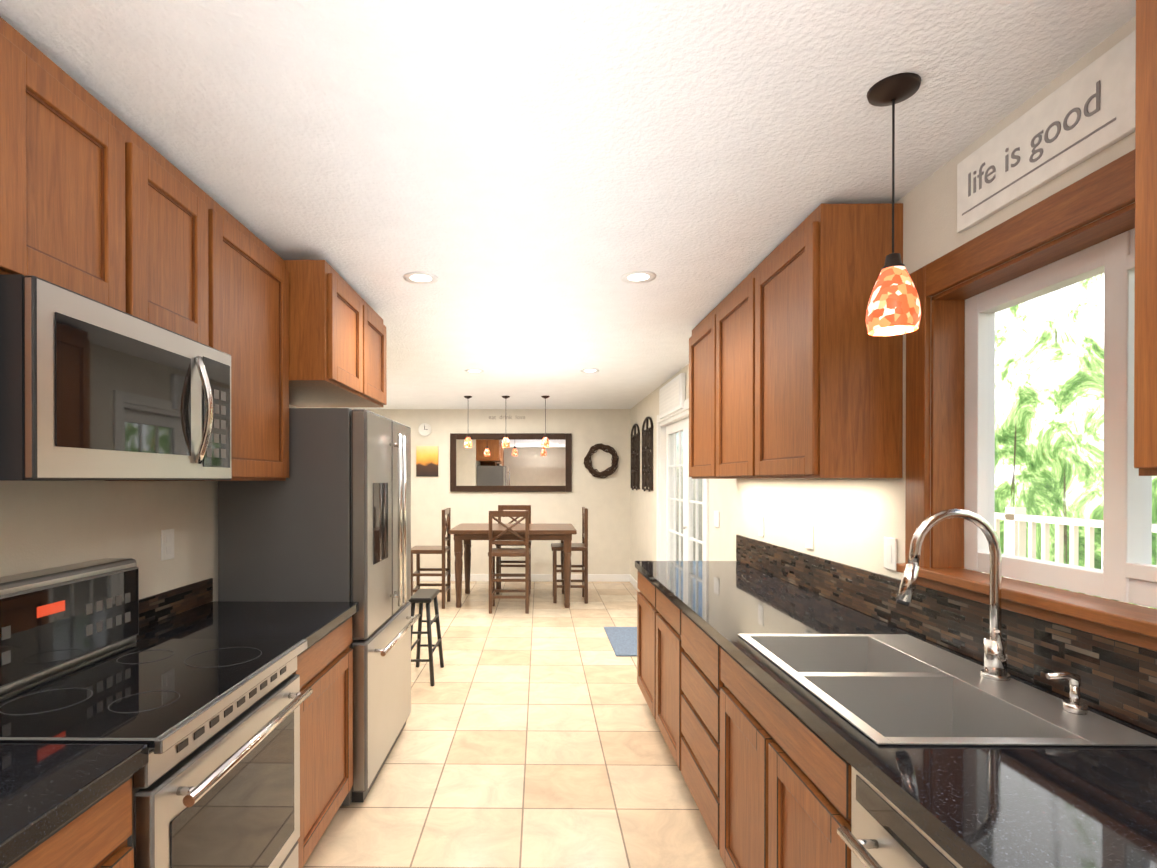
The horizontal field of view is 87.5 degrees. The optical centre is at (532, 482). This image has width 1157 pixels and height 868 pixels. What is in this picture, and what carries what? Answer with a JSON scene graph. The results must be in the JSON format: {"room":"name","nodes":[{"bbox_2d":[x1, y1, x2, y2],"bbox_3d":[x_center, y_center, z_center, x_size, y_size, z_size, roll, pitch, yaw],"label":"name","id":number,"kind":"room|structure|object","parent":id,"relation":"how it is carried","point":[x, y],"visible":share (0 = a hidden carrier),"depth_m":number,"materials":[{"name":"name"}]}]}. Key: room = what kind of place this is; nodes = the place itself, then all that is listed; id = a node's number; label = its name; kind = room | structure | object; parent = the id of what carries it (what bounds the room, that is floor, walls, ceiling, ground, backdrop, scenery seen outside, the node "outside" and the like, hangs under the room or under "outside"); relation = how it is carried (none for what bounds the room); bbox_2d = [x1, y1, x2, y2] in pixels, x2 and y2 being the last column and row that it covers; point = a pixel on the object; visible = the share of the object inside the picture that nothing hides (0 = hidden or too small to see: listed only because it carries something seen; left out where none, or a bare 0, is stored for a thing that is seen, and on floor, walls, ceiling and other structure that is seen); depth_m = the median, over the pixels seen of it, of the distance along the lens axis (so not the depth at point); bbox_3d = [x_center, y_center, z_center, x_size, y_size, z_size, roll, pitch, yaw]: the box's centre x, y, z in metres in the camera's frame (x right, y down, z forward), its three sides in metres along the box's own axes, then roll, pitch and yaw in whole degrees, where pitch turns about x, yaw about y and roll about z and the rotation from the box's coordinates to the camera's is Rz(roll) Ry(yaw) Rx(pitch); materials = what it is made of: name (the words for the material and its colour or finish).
{"room":"dining room and kitchen","nodes":[
{"label":"dining room and kitchen","id":0,"kind":"room"},
{"bbox_2d":[0,405,298,600],"bbox_3d":[-1.459,0.215,0.927,0.100,2.430,5.340,0,0,1],"label":"wall","id":1,"kind":"structure","parent":0,"point":[47,524],"depth_m":2.02,"materials":[{"name":"paint"}]},
{"bbox_2d":[0,17,7,274],"bbox_3d":[-1.234,-0.470,0.771,0.350,0.940,0.820,0,0,1],"label":"upper cabinet","id":2,"kind":"object","parent":1,"relation":"attached to","point":[3,24],"depth_m":1.20,"materials":[{"name":"brown wood"}]},
{"bbox_2d":[8,24,155,324],"bbox_3d":[-1.226,-0.680,1.414,0.350,0.525,0.468,0,0,1],"label":"upper cabinet","id":3,"kind":"object","parent":1,"relation":"attached to","point":[101,202],"depth_m":1.40,"materials":[{"name":"brown wood"}]},
{"bbox_2d":[0,274,231,480],"bbox_3d":[-1.162,-0.208,1.572,0.473,0.406,0.764,0,0,1],"label":"microwave","id":4,"kind":"object","parent":3,"relation":"attached to","point":[91,389],"visible":1,"depth_m":1.36,"materials":[{"name":"silver metal"}]},
{"bbox_2d":[161,529,173,560],"bbox_3d":[-1.386,0.237,2.294,0.008,0.115,0.075,0,0,1],"label":"electrical outlet","id":5,"kind":"object","parent":1,"relation":"attached to","point":[167,544],"visible":1,"depth_m":2.28,"materials":[{"name":"white paint"}]},
{"bbox_2d":[139,578,212,627],"bbox_3d":[-1.404,0.469,0.777,0.010,0.098,3.640,0,0,1],"label":"backsplash","id":6,"kind":"structure","parent":1,"relation":"attached to","point":[159,606],"depth_m":2.32,"materials":[{"name":"tile"}]},
{"bbox_2d":[156,151,219,349],"bbox_3d":[-1.222,-0.682,1.726,0.350,0.525,0.467,0,0,1],"label":"upper cabinet","id":7,"kind":"object","parent":1,"relation":"attached to","point":[185,214],"depth_m":1.83,"materials":[{"name":"brown wood"}]},
{"bbox_2d":[105,202,295,480],"bbox_3d":[-1.215,-0.476,2.273,0.350,0.940,0.625,0,0,1],"label":"upper cabinet","id":8,"kind":"object","parent":1,"relation":"attached to","point":[254,283],"depth_m":2.29,"materials":[{"name":"brown wood"}]},
{"bbox_2d":[292,260,371,400],"bbox_3d":[-1.123,-0.696,2.870,0.520,0.515,0.572,0,0,1],"label":"upper cabinet","id":9,"kind":"object","parent":1,"relation":"attached to","point":[332,323],"depth_m":2.64,"materials":[{"name":"brown wood"}]},
{"bbox_2d":[296,309,386,407],"bbox_3d":[-1.118,-0.698,3.278,0.520,0.515,0.552,0,0,1],"label":"upper cabinet","id":10,"kind":"object","parent":1,"relation":"attached to","point":[379,334],"depth_m":3.41,"materials":[{"name":"brown wood"}]},
{"bbox_2d":[366,409,629,573],"bbox_3d":[-0.620,0.183,8.567,4.330,2.430,0.100,0,0,1],"label":"wall","id":11,"kind":"structure","parent":0,"point":[605,501],"depth_m":8.51,"materials":[{"name":"paint"}]},
{"bbox_2d":[418,423,431,435],"bbox_3d":[-1.516,-0.742,8.505,0.184,0.184,0.034,0,0,1],"label":"round clock","id":12,"kind":"object","parent":11,"relation":"attached to","point":[424,429],"visible":0.98,"depth_m":8.49,"materials":[{"name":"white plastic"}]},
{"bbox_2d":[416,446,437,475],"bbox_3d":[-1.481,-0.297,8.511,0.310,0.430,0.025,0,0,1],"label":"picture","id":13,"kind":"object","parent":11,"relation":"attached to","point":[426,460],"visible":1,"depth_m":8.50,"materials":[{"name":"paper"}]},
{"bbox_2d":[489,415,524,418],"bbox_3d":[-0.355,-0.920,8.506,0.516,0.059,0.002,0,0,1],"label":"sign","id":14,"kind":"object","parent":11,"relation":"attached to","point":[505,416],"visible":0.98,"depth_m":8.51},
{"bbox_2d":[450,433,571,491],"bbox_3d":[-0.301,-0.277,8.489,1.710,0.820,0.040,0,0,1],"label":"mirror","id":15,"kind":"object","parent":11,"relation":"attached to","point":[523,462],"visible":1,"depth_m":8.48,"materials":[{"name":"brown wood"}]},
{"bbox_2d":[413,574,628,581],"bbox_3d":[-0.636,1.348,8.513,4.040,0.100,0.018,0,0,1],"label":"baseboard","id":16,"kind":"structure","parent":11,"relation":"attached to","point":[591,577],"depth_m":8.50,"materials":[{"name":"white paint"}]},
{"bbox_2d":[584,443,618,477],"bbox_3d":[0.969,-0.300,8.463,0.496,0.494,0.075,0,0,1],"label":"wreath","id":17,"kind":"object","parent":11,"relation":"attached to","point":[593,449],"visible":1,"depth_m":8.45,"materials":[{"name":"brown wicker"}]},
{"bbox_2d":[303,581,725,867],"bbox_3d":[-0.683,1.449,3.438,4.330,0.060,10.370,0,0,1],"label":"floor","id":18,"kind":"structure","parent":0,"point":[534,738],"depth_m":3.08,"materials":[{"name":"tile"}]},
{"bbox_2d":[4,776,133,867],"bbox_3d":[-1.098,0.996,0.791,0.620,0.868,0.825,0,0,1],"label":"base cabinet","id":19,"kind":"object","parent":18,"relation":"on","point":[98,833],"visible":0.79,"depth_m":1.06,"materials":[{"name":"brown wood"}]},
{"bbox_2d":[0,743,148,867],"bbox_3d":[-1.096,0.543,0.078,0.643,0.040,2.248,0,0,1],"label":"countertop","id":20,"kind":"structure","parent":19,"relation":"on","point":[46,789],"depth_m":1.05,"materials":[{"name":"black stone"}]},
{"bbox_2d":[0,558,312,867],"bbox_3d":[-1.047,0.837,1.585,0.699,1.180,0.756,0,0,1],"label":"range","id":21,"kind":"object","parent":18,"relation":"on","point":[214,724],"visible":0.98,"depth_m":1.54,"materials":[{"name":"metal"}]},
{"bbox_2d":[218,408,418,805],"bbox_3d":[-1.006,0.541,3.073,0.712,1.730,0.910,0,0,1],"label":"fridge","id":22,"kind":"object","parent":18,"relation":"on","point":[328,519],"visible":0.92,"depth_m":2.62,"materials":[{"name":"metal"}]},
{"bbox_2d":[293,616,352,867],"bbox_3d":[-1.080,0.990,2.282,0.620,0.868,0.628,0,0,1],"label":"base cabinet","id":23,"kind":"object","parent":18,"relation":"on","point":[324,671],"visible":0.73,"depth_m":2.26,"materials":[{"name":"brown wood"}]},
{"bbox_2d":[137,601,358,647],"bbox_3d":[-1.069,0.534,2.280,0.643,0.040,0.628,0,0,1],"label":"countertop","id":24,"kind":"structure","parent":23,"relation":"on","point":[311,623],"depth_m":2.23,"materials":[{"name":"black stone"}]},
{"bbox_2d":[409,589,443,685],"bbox_3d":[-0.786,1.114,4.403,0.220,0.607,0.450,0,0,1],"label":"stool","id":25,"kind":"object","parent":18,"relation":"on","point":[422,596],"visible":0.94,"depth_m":4.35,"materials":[{"name":"black paint"}]},
{"bbox_2d":[411,508,450,608],"bbox_3d":[-1.176,0.855,6.907,0.420,1.100,0.450,0,0,1],"label":"chair","id":26,"kind":"object","parent":18,"relation":"on","point":[443,549],"visible":0.75,"depth_m":6.84,"materials":[{"name":"brown wood"}]},
{"bbox_2d":[488,511,529,613],"bbox_3d":[-0.249,0.856,6.655,0.450,1.100,0.420,0,0,1],"label":"chair","id":27,"kind":"object","parent":18,"relation":"on","point":[493,553],"visible":1,"depth_m":6.45,"materials":[{"name":"brown wood"}]},
{"bbox_2d":[448,523,576,607],"bbox_3d":[-0.212,0.966,7.180,1.420,0.875,1.030,0,0,1],"label":"dining table","id":28,"kind":"object","parent":18,"relation":"on","point":[467,533],"visible":0.98,"depth_m":6.73,"materials":[{"name":"brown wood"}]},
{"bbox_2d":[495,505,531,593],"bbox_3d":[-0.235,0.851,7.725,0.450,1.100,0.420,0,0,1],"label":"chair","id":29,"kind":"object","parent":18,"relation":"on","point":[499,565],"visible":0.62,"depth_m":7.89,"materials":[{"name":"brown wood"}]},
{"bbox_2d":[551,507,587,603],"bbox_3d":[0.438,0.854,7.187,0.420,1.100,0.450,0,0,1],"label":"chair","id":30,"kind":"object","parent":18,"relation":"on","point":[582,547],"visible":0.96,"depth_m":6.98,"materials":[{"name":"brown wood"}]},
{"bbox_2d":[604,627,636,655],"bbox_3d":[0.986,1.405,5.357,0.600,0.012,0.950,0,0,1],"label":"area rug","id":31,"kind":"object","parent":18,"relation":"on","point":[623,641],"visible":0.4,"depth_m":5.36,"materials":[{"name":"fabric"}]},
{"bbox_2d":[637,570,648,705],"bbox_3d":[0.996,0.985,3.542,0.650,0.868,0.696,0,0,1],"label":"base cabinet","id":32,"kind":"object","parent":18,"relation":"on","point":[642,583],"depth_m":3.71,"materials":[{"name":"brown wood"}]},
{"bbox_2d":[649,580,672,755],"bbox_3d":[0.990,0.987,3.009,0.650,0.868,0.674,0,0,1],"label":"base cabinet","id":33,"kind":"object","parent":18,"relation":"on","point":[660,606],"depth_m":3.14,"materials":[{"name":"brown wood"}]},
{"bbox_2d":[673,602,712,837],"bbox_3d":[0.982,0.990,2.400,0.650,0.868,0.732,0,0,1],"label":"base cabinet","id":34,"kind":"object","parent":18,"relation":"on","point":[692,646],"depth_m":2.45,"materials":[{"name":"brown wood"}]},
{"bbox_2d":[713,639,820,867],"bbox_3d":[0.974,0.993,1.674,0.650,0.868,0.908,0,0,1],"label":"base cabinet","id":35,"kind":"object","parent":18,"relation":"on","point":[765,772],"depth_m":1.72,"materials":[{"name":"brown wood"}]},
{"bbox_2d":[821,738,850,867],"bbox_3d":[0.954,0.999,0.114,0.650,0.868,2.366,0,0,1],"label":"base cabinet","id":36,"kind":"object","parent":18,"relation":"on","point":[835,770],"depth_m":1.29,"materials":[{"name":"brown wood"}]},
{"bbox_2d":[635,561,1156,867],"bbox_3d":[0.964,0.538,1.409,0.663,0.040,4.960,0,0,1],"label":"countertop","id":37,"kind":"structure","parent":36,"relation":"on","point":[980,806],"depth_m":1.09,"materials":[{"name":"black stone"}]},
{"bbox_2d":[738,634,1156,745],"bbox_3d":[0.969,0.622,1.604,0.567,0.221,0.842,0,0,1],"label":"sink","id":38,"kind":"object","parent":37,"relation":"in","point":[892,689],"visible":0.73,"depth_m":1.58,"materials":[{"name":"metal"}]},
{"bbox_2d":[896,508,1010,680],"bbox_3d":[1.101,0.290,1.535,0.289,0.442,0.156,0,0,1],"label":"faucet","id":39,"kind":"object","parent":38,"relation":"on","point":[995,655],"visible":1,"depth_m":1.57,"materials":[{"name":"silver metal"}]},
{"bbox_2d":[1046,671,1087,714],"bbox_3d":[1.192,0.467,1.346,0.082,0.090,0.042,0,0,1],"label":"soap dispenser","id":40,"kind":"object","parent":38,"relation":"on","point":[1073,704],"visible":1,"depth_m":1.34,"materials":[{"name":"silver metal"}]},
{"bbox_2d":[837,766,962,867],"bbox_3d":[0.928,0.997,0.921,0.686,0.866,0.592,0,0,1],"label":"dishwasher","id":41,"kind":"object","parent":18,"relation":"on","point":[885,832],"visible":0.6,"depth_m":1.09,"materials":[{"name":"metal"}]},
{"bbox_2d":[0,0,1135,408],"bbox_3d":[-0.683,-1.046,3.427,4.330,0.070,10.370,0,0,1],"label":"ceiling","id":42,"kind":"structure","parent":0,"point":[528,182],"depth_m":1.73,"materials":[{"name":"paint"}]},
{"bbox_2d":[403,272,437,283],"bbox_3d":[-0.549,-1.006,2.971,0.170,0.006,0.170,0,0,1],"label":"recessed light","id":43,"kind":"object","parent":42,"relation":"in","point":[420,278],"visible":1,"depth_m":2.97,"materials":[{"name":"white paint"}]},
{"bbox_2d":[464,396,471,446],"bbox_3d":[-0.766,-0.722,7.195,0.100,0.608,0.100,0,0,1],"label":"dining pendant light","id":44,"kind":"object","parent":42,"relation":"hanging from","point":[468,442],"visible":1,"depth_m":7.16,"materials":[{"name":"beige glass"}]},
{"bbox_2d":[465,369,483,372],"bbox_3d":[-0.529,-1.016,5.511,0.170,0.006,0.170,0,0,1],"label":"recessed light","id":45,"kind":"object","parent":42,"relation":"in","point":[474,371],"visible":0.98,"depth_m":5.52,"materials":[{"name":"white paint"}]},
{"bbox_2d":[502,396,509,446],"bbox_3d":[-0.314,-0.721,7.190,0.100,0.608,0.100,0,0,1],"label":"dining pendant light","id":46,"kind":"object","parent":42,"relation":"hanging from","point":[505,442],"visible":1,"depth_m":7.16,"materials":[{"name":"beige glass"}]},
{"bbox_2d":[541,396,549,446],"bbox_3d":[0.157,-0.721,7.184,0.100,0.608,0.100,0,0,1],"label":"dining pendant light","id":47,"kind":"object","parent":42,"relation":"hanging from","point":[545,442],"visible":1,"depth_m":7.16,"materials":[{"name":"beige glass"}]},
{"bbox_2d":[581,369,598,372],"bbox_3d":[0.527,-1.016,5.498,0.170,0.006,0.170,0,0,1],"label":"recessed light","id":48,"kind":"object","parent":42,"relation":"in","point":[590,370],"visible":0.96,"depth_m":5.49,"materials":[{"name":"white paint"}]},
{"bbox_2d":[621,271,655,283],"bbox_3d":[0.521,-1.006,2.958,0.170,0.006,0.170,0,0,1],"label":"recessed light","id":49,"kind":"object","parent":42,"relation":"in","point":[635,277],"visible":1,"depth_m":2.95,"materials":[{"name":"white paint"}]},
{"bbox_2d":[866,73,921,335],"bbox_3d":[0.919,-0.694,1.534,0.122,0.616,0.122,0,0,1],"label":"light","id":50,"kind":"object","parent":42,"relation":"hanging from","point":[894,307],"visible":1,"depth_m":1.51,"materials":[{"name":"orange glass"}]},
{"bbox_2d":[630,16,1135,580],"bbox_3d":[1.402,0.204,3.407,0.160,2.430,10.370,0,0,1],"label":"wall","id":51,"kind":"structure","parent":0,"point":[854,522],"depth_m":2.41,"materials":[{"name":"paint"}]},
{"bbox_2d":[629,574,639,591],"bbox_3d":[1.364,1.352,7.493,0.015,0.100,1.950,0,0,1],"label":"baseboard","id":52,"kind":"structure","parent":51,"relation":"attached to","point":[631,579],"depth_m":8.12,"materials":[{"name":"white paint"}]},
{"bbox_2d":[631,424,639,489],"bbox_3d":[1.361,-0.333,7.971,0.030,0.877,0.623,0,0,1],"label":"wall art","id":53,"kind":"object","parent":51,"relation":"attached to","point":[635,461],"visible":1,"depth_m":7.87},
{"bbox_2d":[642,417,653,491],"bbox_3d":[1.350,-0.329,7.071,0.030,0.877,0.623,0,0,1],"label":"wall art","id":54,"kind":"object","parent":51,"relation":"attached to","point":[647,456],"visible":1,"depth_m":6.99},
{"bbox_2d":[659,373,685,418],"bbox_3d":[1.323,-0.805,5.744,0.052,0.310,0.950,0,0,1],"label":"window blind","id":55,"kind":"object","parent":51,"relation":"in","point":[672,395],"visible":0.96,"depth_m":5.56,"materials":[{"name":"white fabric"}]},
{"bbox_2d":[660,409,703,560],"bbox_3d":[1.428,0.391,5.533,0.160,2.040,1.780,0,0,1],"label":"glass door","id":56,"kind":"structure","parent":51,"relation":"in","point":[671,427],"depth_m":5.92,"materials":[{"name":"white paint"}]},
{"bbox_2d":[656,398,708,560],"bbox_3d":[1.339,0.348,5.534,0.018,2.125,1.950,0,0,1],"label":"door frame","id":57,"kind":"structure","parent":51,"relation":"attached to","point":[705,518],"depth_m":5.48,"materials":[{"name":"white paint"}]},
{"bbox_2d":[689,314,708,478],"bbox_3d":[1.167,-0.504,3.584,0.310,0.964,0.677,0,0,1],"label":"upper cabinet","id":58,"kind":"object","parent":51,"relation":"attached to","point":[699,340],"depth_m":3.70,"materials":[{"name":"brown wood"}]},
{"bbox_2d":[714,511,718,527],"bbox_3d":[1.328,0.266,4.343,0.007,0.115,0.120,0,0,1],"label":"light switch","id":59,"kind":"object","parent":51,"relation":"attached to","point":[716,518],"visible":1,"depth_m":4.33,"materials":[{"name":"white paint"}]},
{"bbox_2d":[709,279,744,478],"bbox_3d":[1.160,-0.502,3.022,0.310,0.964,0.754,0,0,1],"label":"upper cabinet","id":60,"kind":"object","parent":51,"relation":"attached to","point":[727,319],"depth_m":3.13,"materials":[{"name":"brown wood"}]},
{"bbox_2d":[758,516,763,536],"bbox_3d":[1.317,0.254,3.473,0.007,0.115,0.075,0,0,1],"label":"electrical outlet","id":61,"kind":"object","parent":51,"relation":"attached to","point":[760,525],"visible":0.98,"depth_m":3.46,"materials":[{"name":"white paint"}]},
{"bbox_2d":[805,524,812,548],"bbox_3d":[1.310,0.257,2.853,0.007,0.115,0.075,0,0,1],"label":"electrical outlet","id":62,"kind":"object","parent":51,"relation":"attached to","point":[808,536],"visible":1,"depth_m":2.85,"materials":[{"name":"white paint"}]},
{"bbox_2d":[745,203,902,478],"bbox_3d":[1.153,-0.499,2.459,0.310,0.964,0.680,0,0,1],"label":"upper cabinet","id":63,"kind":"object","parent":51,"relation":"attached to","point":[795,369],"depth_m":2.12,"materials":[{"name":"brown wood"}]},
{"bbox_2d":[884,537,896,570],"bbox_3d":[1.301,0.260,2.193,0.007,0.115,0.075,0,0,1],"label":"electrical outlet","id":64,"kind":"object","parent":51,"relation":"attached to","point":[890,553],"visible":0.98,"depth_m":2.18,"materials":[{"name":"white paint"}]},
{"bbox_2d":[736,535,1156,733],"bbox_3d":[1.290,0.432,1.404,0.011,0.168,4.960,0,0,1],"label":"backsplash","id":65,"kind":"structure","parent":51,"relation":"attached to","point":[1118,679],"depth_m":1.65,"materials":[{"name":"tile"}]},
{"bbox_2d":[896,149,1156,650],"bbox_3d":[1.353,-0.181,1.496,0.200,1.053,1.180,0,0,1],"label":"window","id":66,"kind":"structure","parent":51,"relation":"in","point":[935,344],"depth_m":1.65,"materials":[{"name":"brown wood"}]},
{"bbox_2d":[957,30,1135,232],"bbox_3d":[1.287,-0.856,1.446,0.018,0.208,0.755,0,0,1],"label":"sign","id":67,"kind":"object","parent":51,"relation":"attached to","point":[1111,121],"visible":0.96,"depth_m":1.47,"materials":[{"name":"white wood"}]},
{"bbox_2d":[968,80,1099,196],"bbox_3d":[1.280,-0.861,1.564,0.002,0.090,0.416,0,0,1],"label":"lettering","id":68,"kind":"object","parent":67,"relation":"attached to","point":[1058,125],"visible":1,"depth_m":1.52},
{"bbox_2d":[1134,0,1156,475],"bbox_3d":[1.131,-0.491,0.609,0.310,0.964,0.767,0,0,1],"label":"upper cabinet","id":69,"kind":"object","parent":51,"relation":"attached to","point":[1145,317],"depth_m":0.96,"materials":[{"name":"brown wood"}]},
{"label":"outside","id":70,"kind":"structure","parent":0,"visible":0},
{"bbox_3d":[2.897,1.489,3.409,2.810,0.100,13.000,0,0,1],"label":"floor","id":71,"kind":"structure","parent":70,"visible":0},
{"bbox_2d":[982,507,1156,606],"bbox_3d":[4.102,0.830,3.392,0.100,1.220,13.000,0,0,1],"label":"deck railing","id":72,"kind":"object","parent":71,"relation":"on","point":[1011,545],"depth_m":4.82,"materials":[{"name":"paint"}]},
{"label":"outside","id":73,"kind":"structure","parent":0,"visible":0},
{"bbox_2d":[995,274,1156,608],"bbox_3d":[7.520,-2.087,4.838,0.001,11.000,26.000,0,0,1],"label":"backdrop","id":74,"kind":"structure","parent":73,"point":[1085,357],"depth_m":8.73,"materials":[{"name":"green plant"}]}
]}

